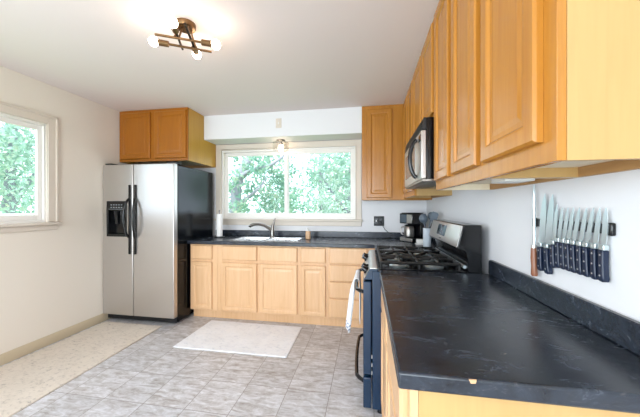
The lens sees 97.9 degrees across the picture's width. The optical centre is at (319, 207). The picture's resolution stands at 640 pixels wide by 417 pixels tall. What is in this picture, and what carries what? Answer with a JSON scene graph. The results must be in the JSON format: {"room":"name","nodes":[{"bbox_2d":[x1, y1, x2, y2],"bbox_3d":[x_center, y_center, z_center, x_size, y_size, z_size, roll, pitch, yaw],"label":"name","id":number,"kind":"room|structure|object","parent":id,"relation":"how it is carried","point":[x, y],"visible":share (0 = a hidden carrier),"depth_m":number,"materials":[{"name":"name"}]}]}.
{"room":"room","nodes":[
{"label":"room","id":0,"kind":"room"},
{"bbox_2d":[0,66,125,353],"bbox_3d":[-2.925,0.067,0.769,0.120,2.445,6.535,0,0,10],"label":"wall","id":1,"kind":"structure","parent":0,"point":[51,281],"depth_m":2.75,"materials":[{"name":"beige paint"}]},
{"bbox_2d":[0,101,61,233],"bbox_3d":[-2.678,-0.324,2.046,0.160,1.076,1.338,0,0,10],"label":"window","id":2,"kind":"structure","parent":1,"relation":"in","point":[28,223],"depth_m":2.58,"materials":[{"name":"beige paint"}]},
{"bbox_2d":[0,313,109,365],"bbox_3d":[-2.858,1.245,0.758,0.016,0.088,6.535,0,0,10],"label":"baseboard","id":3,"kind":"structure","parent":1,"relation":"attached to","point":[21,351],"depth_m":2.61,"materials":[{"name":"beige wood"}]},
{"bbox_2d":[0,312,381,416],"bbox_3d":[-1.064,1.339,0.452,3.897,0.100,6.775,0,0,10],"label":"floor","id":4,"kind":"structure","parent":0,"point":[150,377],"depth_m":2.06,"materials":[{"name":"tile"}]},
{"bbox_2d":[0,321,161,416],"bbox_3d":[-2.219,1.284,2.020,0.752,0.008,2.138,0,0,10],"label":"runner rug","id":5,"kind":"object","parent":4,"relation":"on","point":[26,380],"visible":1,"depth_m":2.31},
{"bbox_2d":[103,162,212,322],"bbox_3d":[-1.952,0.397,3.413,0.893,1.784,0.844,0,0,10],"label":"refrigerator","id":6,"kind":"object","parent":4,"relation":"on","point":[151,212],"visible":0.98,"depth_m":3.09,"materials":[{"name":"silver metal"}]},
{"bbox_2d":[191,244,219,317],"bbox_3d":[-1.292,0.855,3.496,0.339,0.866,0.608,0,0,10],"label":"base cabinet","id":7,"kind":"object","parent":4,"relation":"on","point":[204,257],"visible":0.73,"depth_m":3.20,"materials":[{"name":"brown wood"}]},
{"bbox_2d":[173,320,301,357],"bbox_3d":[-0.769,1.284,2.779,1.082,0.008,0.615,0,0,10],"label":"floor mat","id":8,"kind":"object","parent":4,"relation":"on","point":[221,336],"visible":1,"depth_m":2.72,"materials":[{"name":"white fabric"}]},
{"bbox_2d":[218,245,300,323],"bbox_3d":[-0.651,0.855,3.387,0.959,0.866,0.608,0,0,10],"label":"base cabinet","id":9,"kind":"object","parent":4,"relation":"on","point":[259,283],"visible":0.8,"depth_m":3.10,"materials":[{"name":"brown wood"}]},
{"bbox_2d":[187,230,436,250],"bbox_3d":[-0.154,0.364,3.090,2.746,0.114,1.025,0,0,10],"label":"countertop","id":10,"kind":"structure","parent":9,"relation":"on","point":[337,239],"depth_m":3.20,"materials":[{"name":"stone"}]},
{"bbox_2d":[214,210,224,237],"bbox_3d":[-1.269,0.207,3.523,0.124,0.346,0.124,0,0,10],"label":"paper towel holder","id":11,"kind":"object","parent":10,"relation":"on","point":[219,217],"visible":1,"depth_m":3.49,"materials":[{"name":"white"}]},
{"bbox_2d":[248,218,275,236],"bbox_3d":[-0.715,0.255,3.463,0.338,0.241,0.064,0,0,-23],"label":"faucet","id":12,"kind":"object","parent":10,"relation":"on","point":[271,229],"visible":1,"depth_m":3.49,"materials":[{"name":"silver metal"}]},
{"bbox_2d":[227,236,305,241],"bbox_3d":[-0.620,0.469,3.334,0.840,0.186,0.435,0,0,10],"label":"sink","id":13,"kind":"object","parent":10,"relation":"in","point":[243,238],"visible":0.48,"depth_m":3.45,"materials":[{"name":"white ceramic"}]},
{"bbox_2d":[306,228,310,238],"bbox_3d":[-0.143,0.312,3.303,0.054,0.136,0.059,0,0,10],"label":"soap dispenser","id":14,"kind":"object","parent":10,"relation":"on","point":[308,233],"visible":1,"depth_m":3.29,"materials":[{"name":"brown plastic"}]},
{"bbox_2d":[379,213,425,242],"bbox_3d":[0.941,0.221,3.255,0.238,0.319,0.532,0,0,-27],"label":"coffee maker","id":15,"kind":"object","parent":10,"relation":"on","point":[413,229],"visible":0.96,"depth_m":3.06,"materials":[{"name":"black plastic"}]},
{"bbox_2d":[415,239,422,244],"bbox_3d":[1.043,0.353,2.850,0.130,0.054,0.080,0,0,10],"label":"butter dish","id":16,"kind":"object","parent":10,"relation":"on","point":[418,241],"visible":0.53,"depth_m":2.83,"materials":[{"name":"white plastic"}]},
{"bbox_2d":[423,228,430,246],"bbox_3d":[1.024,0.289,2.666,0.078,0.182,0.078,0,0,10],"label":"utensil crock","id":17,"kind":"object","parent":10,"relation":"on","point":[426,237],"visible":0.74,"depth_m":2.63,"materials":[{"name":"white ceramic"}]},
{"bbox_2d":[419,214,427,227],"bbox_3d":[0.989,0.216,2.637,0.096,0.305,0.049,0,0,4],"label":"ladle","id":18,"kind":"object","parent":17,"relation":"in","point":[423,218],"visible":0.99,"depth_m":2.62,"materials":[{"name":"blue plastic"}]},
{"bbox_2d":[427,212,431,227],"bbox_3d":[1.056,0.207,2.673,0.093,0.323,0.048,0,0,10],"label":"skimmer","id":19,"kind":"object","parent":17,"relation":"in","point":[429,213],"visible":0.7,"depth_m":2.67,"materials":[{"name":"blue plastic"}]},
{"bbox_2d":[430,212,438,227],"bbox_3d":[1.052,0.204,2.638,0.128,0.329,0.014,0,0,31],"label":"spatula","id":20,"kind":"object","parent":17,"relation":"in","point":[434,215],"visible":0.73,"depth_m":2.62,"materials":[{"name":"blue plastic"}]},
{"bbox_2d":[299,247,328,325],"bbox_3d":[-0.024,0.855,3.281,0.312,0.866,0.608,0,0,10],"label":"base cabinet","id":21,"kind":"object","parent":4,"relation":"on","point":[313,261],"visible":0.78,"depth_m":2.99,"materials":[{"name":"brown wood"}]},
{"bbox_2d":[328,247,374,327],"bbox_3d":[0.385,0.855,3.211,0.515,0.866,0.608,0,0,10],"label":"base cabinet","id":22,"kind":"object","parent":4,"relation":"on","point":[343,263],"visible":0.49,"depth_m":2.93,"materials":[{"name":"brown wood"}]},
{"bbox_2d":[381,289,387,416],"bbox_3d":[0.633,0.855,1.389,0.624,0.866,0.523,0,0,10],"label":"base cabinet","id":23,"kind":"object","parent":4,"relation":"on","point":[384,355],"visible":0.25,"depth_m":1.42,"materials":[{"name":"brown wood"}]},
{"bbox_2d":[355,220,481,413],"bbox_3d":[0.633,0.696,2.047,0.742,1.184,0.763,0,0,10],"label":"gas range","id":24,"kind":"object","parent":4,"relation":"on","point":[459,244],"visible":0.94,"depth_m":1.73,"materials":[{"name":"black metal"}]},
{"bbox_2d":[345,270,360,332],"bbox_3d":[0.260,0.716,2.171,0.118,0.398,0.338,0,0,10],"label":"dish towel","id":25,"kind":"object","parent":24,"relation":"hanging from","point":[358,272],"visible":0.94,"depth_m":2.06,"materials":[{"name":"fabric"}]},
{"bbox_2d":[375,250,466,272],"bbox_3d":[0.672,0.385,2.041,0.515,0.022,0.763,0,0,10],"label":"cooktop","id":26,"kind":"object","parent":24,"relation":"in","point":[426,268],"depth_m":1.77,"materials":[{"name":"black metal"}]},
{"bbox_2d":[387,324,639,416],"bbox_3d":[0.545,0.855,0.873,0.624,0.866,0.523,0,0,10],"label":"base cabinet","id":27,"kind":"object","parent":4,"relation":"on","point":[400,402],"visible":0.26,"depth_m":0.65,"materials":[{"name":"brown wood"}]},
{"bbox_2d":[379,260,639,413],"bbox_3d":[0.583,0.360,1.121,0.633,0.123,1.075,0,0,10],"label":"countertop","id":28,"kind":"structure","parent":27,"relation":"on","point":[505,333],"depth_m":0.78,"materials":[{"name":"stone"}]},
{"bbox_2d":[0,0,438,115],"bbox_3d":[-1.064,-1.216,0.452,3.897,0.120,6.775,0,0,10],"label":"ceiling","id":29,"kind":"structure","parent":0,"point":[272,55],"depth_m":2.08,"materials":[{"name":"white paint"}]},
{"bbox_2d":[148,16,219,58],"bbox_3d":[-0.845,-1.078,1.750,0.331,0.156,0.320,0,0,38],"label":"ceiling light","id":30,"kind":"object","parent":29,"relation":"attached to","point":[184,25],"visible":1,"depth_m":1.73,"materials":[{"name":"brown metal"}]},
{"bbox_2d":[158,39,168,46],"bbox_3d":[-0.981,-1.029,1.751,0.062,0.036,0.037,0,0,-20],"label":"socket","id":31,"kind":"object","parent":30,"relation":"attached to","point":[164,43],"depth_m":1.74,"materials":[{"name":"brown metal"}]},
{"bbox_2d":[171,27,178,33],"bbox_3d":[-0.850,-1.045,1.629,0.037,0.036,0.062,0,0,-15],"label":"socket","id":32,"kind":"object","parent":30,"relation":"attached to","point":[175,30],"depth_m":1.63,"materials":[{"name":"brown metal"}]},
{"bbox_2d":[201,39,211,46],"bbox_3d":[-0.713,-1.029,1.748,0.062,0.036,0.037,0,0,-18],"label":"socket","id":33,"kind":"object","parent":30,"relation":"attached to","point":[208,43],"depth_m":1.74,"materials":[{"name":"brown metal"}]},
{"bbox_2d":[204,107,361,144],"bbox_3d":[-0.470,-1.004,3.513,1.975,0.302,0.299,0,0,10],"label":"soffit","id":34,"kind":"structure","parent":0,"point":[332,123],"depth_m":3.38,"materials":[{"name":"white paint"}]},
{"bbox_2d":[276,118,280,127],"bbox_3d":[-0.500,-1.014,3.359,0.070,0.115,0.014,0,0,10],"label":"switch plate","id":35,"kind":"object","parent":34,"relation":"attached to","point":[278,120],"visible":1,"depth_m":3.36,"materials":[{"name":"beige paint"}]},
{"bbox_2d":[276,139,284,149],"bbox_3d":[-0.496,-0.787,3.533,0.204,0.130,0.204,0,0,10],"label":"light","id":36,"kind":"object","parent":34,"relation":"attached to","point":[280,141],"visible":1,"depth_m":3.51,"materials":[{"name":"silver metal"}]},
{"bbox_2d":[193,139,426,235],"bbox_3d":[-0.506,0.067,3.733,3.897,2.445,0.120,0,0,10],"label":"wall","id":37,"kind":"structure","parent":0,"point":[391,210],"depth_m":3.48,"materials":[{"name":"white paint"}]},
{"bbox_2d":[120,107,215,167],"bbox_3d":[-1.923,-0.849,3.587,0.909,0.613,0.640,0,0,10],"label":"upper cabinet","id":38,"kind":"object","parent":37,"relation":"attached to","point":[154,136],"visible":0.94,"depth_m":3.30,"materials":[{"name":"brown wood"}]},
{"bbox_2d":[214,139,362,225],"bbox_3d":[-0.445,-0.306,3.695,1.995,1.089,0.155,0,0,10],"label":"window","id":39,"kind":"structure","parent":37,"relation":"in","point":[223,152],"depth_m":3.67,"materials":[{"name":"beige paint"}]},
{"bbox_2d":[223,230,436,244],"bbox_3d":[-0.154,0.344,3.090,2.746,0.074,1.025,0,0,10],"label":"backsplash","id":40,"kind":"structure","parent":37,"relation":"attached to","point":[225,232],"depth_m":3.56,"materials":[{"name":"stone"}]},
{"bbox_2d":[374,216,383,225],"bbox_3d":[0.730,0.171,3.453,0.124,0.120,0.015,0,0,10],"label":"wall outlet","id":41,"kind":"object","parent":37,"relation":"attached to","point":[377,219],"visible":1,"depth_m":3.45,"materials":[{"name":"black"}]},
{"bbox_2d":[362,104,431,200],"bbox_3d":[0.880,-0.619,3.270,0.764,1.072,0.326,0,0,10],"label":"upper cabinet","id":42,"kind":"object","parent":37,"relation":"attached to","point":[382,125],"visible":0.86,"depth_m":3.14,"materials":[{"name":"orange wood"}]},
{"bbox_2d":[427,169,639,321],"bbox_3d":[0.798,0.067,0.136,0.120,2.445,6.535,0,0,10],"label":"wall","id":43,"kind":"structure","parent":0,"point":[505,215],"depth_m":0.99,"materials":[{"name":"white paint"}]},
{"bbox_2d":[413,19,433,133],"bbox_3d":[0.889,-0.848,2.001,0.324,0.615,0.759,0,0,10],"label":"upper cabinet","id":44,"kind":"object","parent":43,"relation":"attached to","point":[423,77],"visible":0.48,"depth_m":1.88,"materials":[{"name":"orange wood"}]},
{"bbox_2d":[405,117,435,188],"bbox_3d":[0.830,-0.345,2.011,0.442,0.383,0.756,0,0,10],"label":"microwave","id":45,"kind":"object","parent":44,"relation":"attached to","point":[419,152],"visible":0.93,"depth_m":1.72,"materials":[{"name":"silver metal"}]},
{"bbox_2d":[403,79,451,197],"bbox_3d":[1.014,-0.627,2.734,0.324,1.056,0.724,0,0,10],"label":"upper cabinet","id":46,"kind":"object","parent":43,"relation":"attached to","point":[408,103],"visible":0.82,"depth_m":2.61,"materials":[{"name":"brown wood"}]},
{"bbox_2d":[434,0,579,189],"bbox_3d":[0.768,-0.627,1.292,0.324,1.056,0.673,0,0,10],"label":"upper cabinet","id":47,"kind":"object","parent":43,"relation":"attached to","point":[457,23],"visible":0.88,"depth_m":1.23,"materials":[{"name":"brown wood"}]},
{"bbox_2d":[481,0,639,178],"bbox_3d":[0.679,-0.627,0.766,0.324,1.056,0.393,0,0,10],"label":"upper cabinet","id":48,"kind":"object","parent":43,"relation":"attached to","point":[560,79],"visible":1,"depth_m":0.62,"materials":[{"name":"brown wood"}]},
{"bbox_2d":[488,260,639,355],"bbox_3d":[0.885,0.340,1.071,0.020,0.082,1.072,0,0,10],"label":"backsplash","id":49,"kind":"structure","parent":43,"relation":"attached to","point":[623,330],"depth_m":0.92,"materials":[{"name":"stone"}]},
{"bbox_2d":[532,218,615,235],"bbox_3d":[0.876,0.064,0.994,0.013,0.038,0.394,0,0,10],"label":"magnetic knife strip","id":50,"kind":"object","parent":43,"relation":"attached to","point":[611,226],"visible":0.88,"depth_m":0.86,"materials":[{"name":"black"}]},
{"bbox_2d":[530,185,537,275],"bbox_3d":[0.886,0.096,1.154,0.026,0.378,0.032,0,0,10],"label":"honing steel","id":51,"kind":"object","parent":50,"relation":"attached to","point":[533,256],"visible":0.98,"depth_m":1.15,"materials":[{"name":"white metal"}]},
{"bbox_2d":[537,194,546,270],"bbox_3d":[0.888,0.100,1.115,0.020,0.309,0.050,0,0,10],"label":"knife","id":52,"kind":"object","parent":50,"relation":"attached to","point":[543,216],"visible":0.85,"depth_m":1.11,"materials":[{"name":"silver metal"}]},
{"bbox_2d":[543,195,553,273],"bbox_3d":[0.881,0.104,1.074,0.020,0.306,0.054,0,0,10],"label":"knife","id":53,"kind":"object","parent":50,"relation":"attached to","point":[550,216],"visible":0.91,"depth_m":1.07,"materials":[{"name":"silver metal"}]},
{"bbox_2d":[549,204,557,267],"bbox_3d":[0.875,0.108,1.041,0.020,0.238,0.033,0,0,10],"label":"utility knife","id":54,"kind":"object","parent":50,"relation":"attached to","point":[555,221],"visible":0.8,"depth_m":1.04,"materials":[{"name":"silver metal"}]},
{"bbox_2d":[555,208,562,267],"bbox_3d":[0.870,0.111,1.013,0.020,0.220,0.031,0,0,10],"label":"steak knife","id":55,"kind":"object","parent":50,"relation":"attached to","point":[557,239],"visible":0.8,"depth_m":1.01,"materials":[{"name":"silver metal"}]},
{"bbox_2d":[559,208,568,269],"bbox_3d":[0.866,0.111,0.986,0.020,0.220,0.032,0,0,10],"label":"steak knife","id":56,"kind":"object","parent":50,"relation":"attached to","point":[566,220],"visible":0.78,"depth_m":0.98,"materials":[{"name":"silver metal"}]},
{"bbox_2d":[564,208,573,270],"bbox_3d":[0.862,0.111,0.962,0.020,0.219,0.034,0,0,10],"label":"steak knife","id":57,"kind":"object","parent":50,"relation":"attached to","point":[571,221],"visible":0.84,"depth_m":0.96,"materials":[{"name":"silver metal"}]},
{"bbox_2d":[569,208,579,272],"bbox_3d":[0.857,0.111,0.936,0.020,0.219,0.035,0,0,10],"label":"steak knife","id":58,"kind":"object","parent":50,"relation":"attached to","point":[572,246],"visible":0.88,"depth_m":0.94,"materials":[{"name":"silver metal"}]},
{"bbox_2d":[576,208,586,274],"bbox_3d":[0.852,0.111,0.906,0.020,0.220,0.036,0,0,10],"label":"steak knife","id":59,"kind":"object","parent":50,"relation":"attached to","point":[584,220],"visible":0.82,"depth_m":0.91,"materials":[{"name":"silver metal"}]},
{"bbox_2d":[582,208,593,276],"bbox_3d":[0.848,0.111,0.880,0.020,0.220,0.036,0,0,10],"label":"steak knife","id":60,"kind":"object","parent":50,"relation":"attached to","point":[586,248],"visible":0.92,"depth_m":0.88,"materials":[{"name":"silver metal"}]},
{"bbox_2d":[590,208,600,279],"bbox_3d":[0.843,0.111,0.851,0.020,0.220,0.029,0,0,10],"label":"steak knife","id":61,"kind":"object","parent":50,"relation":"attached to","point":[594,249],"visible":0.9,"depth_m":0.85,"materials":[{"name":"silver metal"}]},
{"bbox_2d":[597,208,609,281],"bbox_3d":[0.838,0.111,0.824,0.020,0.220,0.025,0,0,10],"label":"steak knife","id":62,"kind":"object","parent":50,"relation":"attached to","point":[603,252],"visible":1,"depth_m":0.82,"materials":[{"name":"silver metal"}]},
{"label":"outside","id":63,"kind":"structure","parent":0,"visible":0},
{"label":"ground","id":64,"kind":"structure","parent":63,"visible":0},
{"bbox_2d":[0,212,33,215],"bbox_3d":[-6.369,1.139,5.496,0.100,2.099,1.600,0,0,10],"label":"deck railing","id":65,"kind":"object","parent":64,"relation":"on","point":[1,214],"visible":0.06,"depth_m":5.81,"materials":[{"name":"white paint"}]},
{"bbox_2d":[0,122,34,213],"bbox_3d":[-7.405,-0.472,6.692,2.435,5.321,3.901,0,0,-11],"label":"tree","id":66,"kind":"object","parent":64,"relation":"on","point":[13,160],"visible":0.38,"depth_m":6.41,"materials":[{"name":"green plant"}]},
{"bbox_2d":[0,132,34,212],"bbox_3d":[-10.086,-0.435,8.857,3.192,5.265,5.247,0,0,10],"label":"tree","id":67,"kind":"object","parent":64,"relation":"on","point":[23,177],"visible":0.04,"depth_m":9.08,"materials":[{"name":"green plant"}]},
{"bbox_2d":[229,155,302,212],"bbox_3d":[-1.599,0.032,6.608,2.197,4.322,2.174,0,0,10],"label":"tree","id":68,"kind":"object","parent":64,"relation":"on","point":[237,204],"visible":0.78,"depth_m":6.60,"materials":[{"name":"green plant"}]},
{"bbox_2d":[254,153,349,212],"bbox_3d":[-0.237,-0.015,8.960,4.157,4.416,2.252,0,0,10],"label":"tree","id":69,"kind":"object","parent":64,"relation":"on","point":[301,192],"visible":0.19,"depth_m":8.70,"materials":[{"name":"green plant"}]},
{"bbox_2d":[304,153,350,212],"bbox_3d":[0.626,0.278,6.486,1.928,3.825,1.500,0,0,10],"label":"tree","id":70,"kind":"object","parent":64,"relation":"on","point":[346,197],"visible":0.45,"depth_m":6.31,"materials":[{"name":"green plant"}]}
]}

